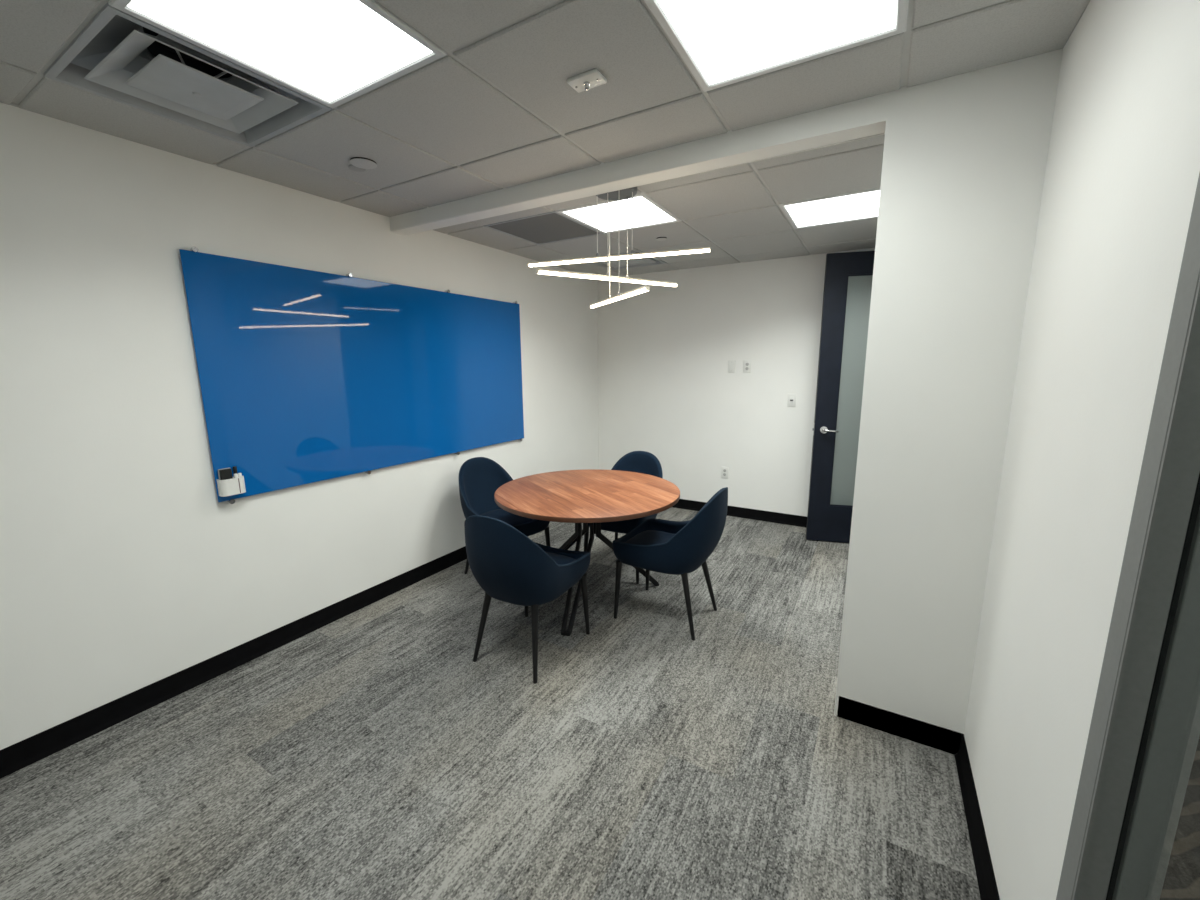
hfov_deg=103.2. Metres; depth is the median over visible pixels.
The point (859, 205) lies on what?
recessed light
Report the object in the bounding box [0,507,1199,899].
floor
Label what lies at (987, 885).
baseboard
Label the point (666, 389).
wall
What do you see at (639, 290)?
diffuser
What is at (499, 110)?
ceiling
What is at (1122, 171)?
wall
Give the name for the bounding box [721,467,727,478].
power outlet
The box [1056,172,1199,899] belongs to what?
door frame
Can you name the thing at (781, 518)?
baseboard
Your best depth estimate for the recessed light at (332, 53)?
1.39 m
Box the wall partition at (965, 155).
[389,49,1062,753]
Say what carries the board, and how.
attached to the wall at (123, 568)
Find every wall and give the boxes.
[0,102,598,749]
[597,248,874,516]
[964,0,1199,899]
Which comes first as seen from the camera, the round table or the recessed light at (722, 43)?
the recessed light at (722, 43)
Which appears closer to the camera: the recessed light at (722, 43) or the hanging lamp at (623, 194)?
the recessed light at (722, 43)
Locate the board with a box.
[179,247,523,503]
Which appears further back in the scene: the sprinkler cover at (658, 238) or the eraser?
the sprinkler cover at (658, 238)
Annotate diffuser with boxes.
[529,249,709,266]
[538,270,676,286]
[591,288,646,307]
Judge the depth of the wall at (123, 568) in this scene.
2.15 m
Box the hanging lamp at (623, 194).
[528,187,710,307]
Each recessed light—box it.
[108,0,446,107]
[556,192,681,233]
[644,0,908,91]
[779,188,879,228]
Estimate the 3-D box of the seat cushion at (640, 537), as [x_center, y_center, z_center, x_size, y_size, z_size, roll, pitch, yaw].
[0.392,0.582,2.956,0.437,0.033,0.388,6,12,32]
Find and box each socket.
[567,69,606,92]
[728,360,735,372]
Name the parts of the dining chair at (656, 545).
leg, leg, leg, leg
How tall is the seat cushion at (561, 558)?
0.033 m
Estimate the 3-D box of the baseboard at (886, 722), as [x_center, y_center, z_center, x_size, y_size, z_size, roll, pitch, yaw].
[1.274,1.147,2.056,0.456,0.103,0.119,5,12,30]
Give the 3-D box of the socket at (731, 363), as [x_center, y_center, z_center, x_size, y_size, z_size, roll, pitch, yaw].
[1.302,-0.825,4.702,0.073,0.120,0.008,5,12,30]
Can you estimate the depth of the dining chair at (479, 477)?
3.59 m
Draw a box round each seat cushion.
[480,508,534,524]
[546,552,575,564]
[625,530,674,544]
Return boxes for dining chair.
[459,457,550,573]
[464,515,590,683]
[584,451,662,583]
[613,487,727,639]
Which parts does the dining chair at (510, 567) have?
leg, leg, leg, leg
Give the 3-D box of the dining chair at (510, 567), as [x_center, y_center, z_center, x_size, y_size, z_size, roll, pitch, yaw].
[-0.395,0.683,2.575,0.512,0.858,0.632,5,11,27]
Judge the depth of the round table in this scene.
2.97 m
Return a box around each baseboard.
[0,546,466,778]
[672,499,806,527]
[835,697,960,753]
[954,734,999,899]
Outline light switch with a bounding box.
[787,394,795,406]
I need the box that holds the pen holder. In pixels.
[217,476,245,496]
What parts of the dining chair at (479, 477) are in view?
leg, leg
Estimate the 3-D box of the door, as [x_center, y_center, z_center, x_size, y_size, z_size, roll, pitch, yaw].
[2.277,-0.375,3.926,0.939,2.408,0.161,2,10,15]
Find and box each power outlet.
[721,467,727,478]
[743,360,750,372]
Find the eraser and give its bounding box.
[218,468,232,479]
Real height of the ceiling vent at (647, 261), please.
0.166 m
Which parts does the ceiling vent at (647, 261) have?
plate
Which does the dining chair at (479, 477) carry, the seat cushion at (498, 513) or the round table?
the seat cushion at (498, 513)
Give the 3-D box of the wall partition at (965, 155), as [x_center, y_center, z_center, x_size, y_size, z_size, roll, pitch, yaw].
[0.071,-0.270,2.511,3.219,2.750,0.119,5,12,30]
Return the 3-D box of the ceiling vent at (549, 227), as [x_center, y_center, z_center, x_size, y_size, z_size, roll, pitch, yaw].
[-0.390,-1.570,3.382,0.604,0.015,0.604,5,12,30]
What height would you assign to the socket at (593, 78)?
0.033 m
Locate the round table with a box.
[494,469,679,635]
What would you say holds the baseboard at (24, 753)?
attached to the wall at (123, 568)
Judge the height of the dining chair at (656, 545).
0.858 m
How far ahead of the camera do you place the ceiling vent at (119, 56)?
1.64 m
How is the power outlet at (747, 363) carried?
attached to the wall at (666, 389)
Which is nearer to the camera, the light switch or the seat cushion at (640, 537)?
the seat cushion at (640, 537)
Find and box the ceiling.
[0,0,1090,275]
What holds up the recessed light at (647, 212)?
in the ceiling
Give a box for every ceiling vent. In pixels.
[43,3,331,146]
[484,211,602,244]
[589,250,666,269]
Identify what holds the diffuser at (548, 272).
attached to the hanging lamp at (623, 194)
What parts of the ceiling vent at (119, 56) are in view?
plate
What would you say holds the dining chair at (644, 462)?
on the floor
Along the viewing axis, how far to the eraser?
2.35 m
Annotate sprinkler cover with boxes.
[348,157,376,171]
[656,237,666,240]
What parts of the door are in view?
lever, glass pane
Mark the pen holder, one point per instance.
(233, 486)
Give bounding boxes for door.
[806,251,874,542]
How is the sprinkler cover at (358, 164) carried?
attached to the ceiling
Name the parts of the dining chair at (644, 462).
leg, leg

